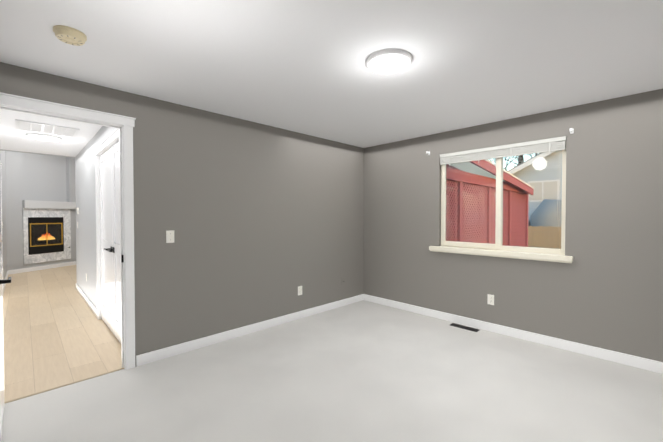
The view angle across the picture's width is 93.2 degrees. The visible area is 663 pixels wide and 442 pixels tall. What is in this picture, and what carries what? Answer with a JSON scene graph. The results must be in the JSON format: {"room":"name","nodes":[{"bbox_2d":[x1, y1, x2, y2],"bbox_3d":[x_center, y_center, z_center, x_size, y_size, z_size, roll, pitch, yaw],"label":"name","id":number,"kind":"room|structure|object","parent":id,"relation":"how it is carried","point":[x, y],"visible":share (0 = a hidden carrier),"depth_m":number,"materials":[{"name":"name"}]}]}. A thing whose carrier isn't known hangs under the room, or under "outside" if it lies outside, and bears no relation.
{"room":"empty bedroom","nodes":[
{"label":"empty bedroom","id":0,"kind":"room"},
{"bbox_2d":[0,150,6,279],"bbox_3d":[-5.078,-0.373,4.686,0.120,3.300,7.112,-1,1,-45],"label":"wall","id":1,"kind":"structure","parent":0,"point":[3,196],"depth_m":6.31,"materials":[{"name":"grey paint"}]},
{"bbox_2d":[0,161,2,287],"bbox_3d":[-5.233,0.165,4.873,0.150,2.219,1.026,-1,1,-45],"label":"door frame","id":2,"kind":"structure","parent":1,"relation":"attached to","point":[1,227],"depth_m":5.22,"materials":[{"name":"white wood"}]},
{"bbox_2d":[3,271,7,293],"bbox_3d":[-6.474,1.203,6.227,0.015,0.098,2.655,-1,1,-45],"label":"baseboard","id":3,"kind":"structure","parent":1,"relation":"attached to","point":[6,277],"depth_m":6.07,"materials":[{"name":"white wood"}]},
{"bbox_2d":[0,149,74,157],"bbox_3d":[-5.065,-1.666,5.514,1.090,0.980,0.120,-1,1,-45],"label":"wall","id":4,"kind":"structure","parent":0,"point":[35,153],"depth_m":5.46,"materials":[{"name":"grey paint"}]},
{"bbox_2d":[5,151,75,270],"bbox_3d":[-7.189,-0.439,8.754,0.250,3.300,3.420,0,1,14],"label":"wall","id":5,"kind":"structure","parent":0,"point":[36,177],"depth_m":7.75,"materials":[{"name":"grey paint"}]},
{"bbox_2d":[8,261,75,274],"bbox_3d":[-7.058,1.162,8.758,0.014,0.098,3.200,0,1,14],"label":"baseboard","id":6,"kind":"structure","parent":5,"relation":"attached to","point":[23,270],"depth_m":7.84,"materials":[{"name":"white wood"}]},
{"bbox_2d":[22,200,75,264],"bbox_3d":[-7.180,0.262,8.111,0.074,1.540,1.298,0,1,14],"label":"fireplace","id":7,"kind":"object","parent":5,"relation":"attached to","point":[46,231],"visible":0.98,"depth_m":7.95,"materials":[{"name":"stone"}]},
{"bbox_2d":[3,265,121,401],"bbox_3d":[-4.254,1.291,6.922,4.433,0.100,9.280,-1,1,-45],"label":"floor","id":8,"kind":"structure","parent":0,"point":[56,332],"depth_m":3.52,"materials":[{"name":"brown wood"}]},
{"bbox_2d":[4,368,123,403],"bbox_3d":[-2.116,1.311,2.516,0.770,0.004,0.024,-1,1,-45],"label":"threshold","id":9,"kind":"object","parent":8,"relation":"on","point":[61,386],"depth_m":2.48,"materials":[{"name":"beige wood"}]},
{"bbox_2d":[75,126,116,307],"bbox_3d":[-3.260,0.062,4.399,0.120,2.440,4.142,-1,1,-45],"label":"wall","id":10,"kind":"structure","parent":0,"point":[85,196],"depth_m":4.78,"materials":[{"name":"grey paint"}]},
{"bbox_2d":[76,283,96,316],"bbox_3d":[-3.926,1.223,5.012,0.035,0.098,2.390,-1,1,-45],"label":"baseboard","id":11,"kind":"structure","parent":10,"relation":"attached to","point":[93,308],"depth_m":4.77,"materials":[{"name":"white wood"}]},
{"bbox_2d":[94,129,118,319],"bbox_3d":[-2.443,0.187,3.550,0.150,2.219,1.786,-1,1,-45],"label":"trim","id":12,"kind":"structure","parent":10,"relation":"attached to","point":[109,141],"depth_m":4.07,"materials":[{"name":"white wood"}]},
{"bbox_2d":[99,141,120,342],"bbox_3d":[-2.472,0.225,3.523,0.092,2.119,1.554,-1,1,-45],"label":"closet doors","id":13,"kind":"structure","parent":10,"relation":"in","point":[110,242],"depth_m":3.60,"materials":[{"name":"white wood"}]},
{"bbox_2d":[0,62,363,366],"bbox_3d":[-0.994,0.075,3.639,4.363,2.440,0.120,-1,1,-45],"label":"wall","id":14,"kind":"structure","parent":0,"point":[263,221],"depth_m":3.39,"materials":[{"name":"grey paint"}]},
{"bbox_2d":[0,172,11,441],"bbox_3d":[-2.087,0.254,1.945,0.149,2.113,0.758,-1,1,-45],"label":"bedroom door","id":15,"kind":"structure","parent":14,"relation":"in","point":[9,279],"depth_m":2.07,"materials":[{"name":"white wood"}]},
{"bbox_2d":[0,92,135,369],"bbox_3d":[-2.141,0.204,2.503,0.990,2.219,0.168,-1,1,-45],"label":"door frame","id":16,"kind":"structure","parent":14,"relation":"attached to","point":[124,125],"depth_m":2.75,"materials":[{"name":"white wood"}]},
{"bbox_2d":[166,230,173,242],"bbox_3d":[-1.541,0.150,3.003,0.072,0.118,0.018,-1,1,-45],"label":"bedroom light switch","id":17,"kind":"object","parent":14,"relation":"attached to","point":[170,236],"visible":1,"depth_m":3.00,"materials":[{"name":"white plastic"}]},
{"bbox_2d":[136,294,363,366],"bbox_3d":[-0.630,1.241,3.920,3.150,0.098,0.015,-1,1,-45],"label":"baseboard","id":18,"kind":"structure","parent":14,"relation":"attached to","point":[163,353],"depth_m":3.47,"materials":[{"name":"white wood"}]},
{"bbox_2d":[298,286,301,294],"bbox_3d":[-0.413,0.918,4.134,0.072,0.118,0.008,-1,1,-45],"label":"outlet","id":19,"kind":"object","parent":14,"relation":"attached to","point":[299,290],"visible":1,"depth_m":4.13,"materials":[{"name":"white plastic"}]},
{"bbox_2d":[0,0,662,156],"bbox_3d":[-1.034,-1.206,3.659,4.363,0.120,8.190,-1,1,-45],"label":"ceiling","id":20,"kind":"structure","parent":0,"point":[298,66],"depth_m":2.15,"materials":[{"name":"white paint"}]},
{"bbox_2d":[25,133,61,140],"bbox_3d":[-3.926,-1.137,4.286,0.370,0.038,0.370,-1,1,-45],"label":"recessed light","id":21,"kind":"object","parent":20,"relation":"in","point":[44,137],"visible":1,"depth_m":4.21,"materials":[{"name":"white"}]},
{"bbox_2d":[15,119,79,136],"bbox_3d":[-3.526,-1.143,3.901,0.570,0.012,0.510,-1,1,-45],"label":"ceiling vent","id":22,"kind":"object","parent":20,"relation":"in","point":[44,128],"visible":1,"depth_m":3.87,"materials":[{"name":"white"}]},
{"bbox_2d":[53,25,86,45],"bbox_3d":[-1.552,-1.094,1.863,0.156,0.044,0.156,-1,1,-45],"label":"smoke detector","id":23,"kind":"object","parent":20,"relation":"attached to","point":[70,35],"visible":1,"depth_m":1.83,"materials":[{"name":"beige plastic"}]},
{"bbox_2d":[366,49,412,73],"bbox_3d":[0.402,-1.103,2.199,0.325,0.038,0.325,-1,1,-45],"label":"ceiling light","id":24,"kind":"object","parent":20,"relation":"in","point":[388,61],"visible":1,"depth_m":2.14,"materials":[{"name":"white plastic"}]},
{"bbox_2d":[1,300,662,441],"bbox_3d":[0.432,1.368,2.211,4.363,0.100,4.010,-1,1,-45],"label":"floor carpet","id":25,"kind":"object","parent":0,"point":[363,371],"visible":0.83,"depth_m":2.39,"materials":[{"name":"white carpet"}]},
{"bbox_2d":[450,323,479,331],"bbox_3d":[1.610,1.289,3.801,0.098,0.006,0.325,-1,1,-45],"label":"air vent register","id":26,"kind":"object","parent":25,"relation":"on","point":[465,327],"visible":1,"depth_m":3.79,"materials":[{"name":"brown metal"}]},
{"bbox_2d":[364,89,662,361],"bbox_3d":[-1.310,-0.470,6.976,0.120,3.420,13.290,-1,1,-45],"label":"wall","id":27,"kind":"structure","parent":0,"point":[604,289],"depth_m":3.16,"materials":[{"name":"grey paint"}]},
{"bbox_2d":[487,294,493,304],"bbox_3d":[1.867,0.922,3.678,0.008,0.118,0.072,-1,1,-45],"label":"outlet","id":28,"kind":"object","parent":27,"relation":"attached to","point":[490,299],"visible":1,"depth_m":3.68,"materials":[{"name":"white plastic"}]},
{"bbox_2d":[429,246,572,262],"bbox_3d":[1.872,0.375,3.667,0.119,0.068,1.528,-1,1,-45],"label":"window sill","id":29,"kind":"structure","parent":27,"relation":"attached to","point":[525,255],"depth_m":3.52,"materials":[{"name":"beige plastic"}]},
{"bbox_2d":[441,150,565,254],"bbox_3d":[1.945,-0.262,3.700,0.075,1.206,1.350,-1,1,-45],"label":"window","id":30,"kind":"structure","parent":27,"relation":"in","point":[497,245],"depth_m":3.65,"materials":[{"name":"beige plastic"}]},
{"bbox_2d":[440,136,566,209],"bbox_3d":[1.902,-0.386,3.656,0.041,0.955,1.340,-1,1,-45],"label":"window blind","id":31,"kind":"object","parent":30,"relation":"attached to","point":[549,145],"visible":1,"depth_m":3.53,"materials":[{"name":"grey plastic"}]},
{"bbox_2d":[364,294,662,373],"bbox_3d":[1.854,1.245,3.691,0.018,0.098,3.828,-1,1,-45],"label":"baseboard","id":32,"kind":"structure","parent":27,"relation":"attached to","point":[576,347],"depth_m":3.35,"materials":[{"name":"white wood"}]},
{"label":"outside","id":33,"kind":"structure","parent":0,"visible":0},
{"bbox_3d":[26.516,1.481,25.902,66.007,0.100,80.000,-1,1,-45],"label":"ground","id":34,"kind":"structure","parent":33,"visible":0},
{"bbox_2d":[446,167,528,251],"bbox_3d":[3.340,0.420,6.717,6.069,2.672,0.115,-1,1,-45],"label":"shed","id":35,"kind":"structure","parent":34,"relation":"on","point":[458,205],"depth_m":6.43,"materials":[{"name":"red wood"}]},
{"bbox_2d":[446,159,533,196],"bbox_3d":[2.161,-1.061,7.721,5.807,0.743,3.575,-1,1,-45],"label":"roof frame","id":36,"kind":"object","parent":35,"relation":"on","point":[508,174],"depth_m":6.89,"materials":[{"name":"red wood"}]},
{"bbox_2d":[446,162,503,190],"bbox_3d":[2.107,-1.150,7.747,5.767,0.564,3.570,-1,1,-45],"label":"roof","id":37,"kind":"structure","parent":36,"relation":"on","point":[465,165],"depth_m":6.87,"materials":[{"name":"grey"}]},
{"bbox_2d":[452,155,523,224],"bbox_3d":[25.755,-4.127,42.087,12.514,10.584,20.447,-1,1,-45],"label":"trees","id":38,"kind":"object","parent":34,"relation":"on","point":[522,159],"depth_m":40.22,"materials":[{"name":"black plant"}]},
{"bbox_2d":[448,225,560,254],"bbox_3d":[9.778,0.966,8.018,0.060,1.515,14.006,-1,1,-45],"label":"fence","id":39,"kind":"object","parent":34,"relation":"on","point":[551,239],"depth_m":10.61,"materials":[{"name":"beige wood"}]},
{"bbox_2d":[477,153,537,207],"bbox_3d":[16.530,-4.715,32.000,11.214,12.110,12.291,-1,1,-45],"label":"trees","id":40,"kind":"object","parent":34,"relation":"on","point":[494,159],"depth_m":28.86,"materials":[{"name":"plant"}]},
{"bbox_2d":[507,150,561,218],"bbox_3d":[14.667,-1.355,15.034,10.675,5.925,10.041,-1,1,-45],"label":"neighbouring house","id":41,"kind":"structure","parent":34,"relation":"on","point":[541,171],"depth_m":13.54,"materials":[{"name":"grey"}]}
]}

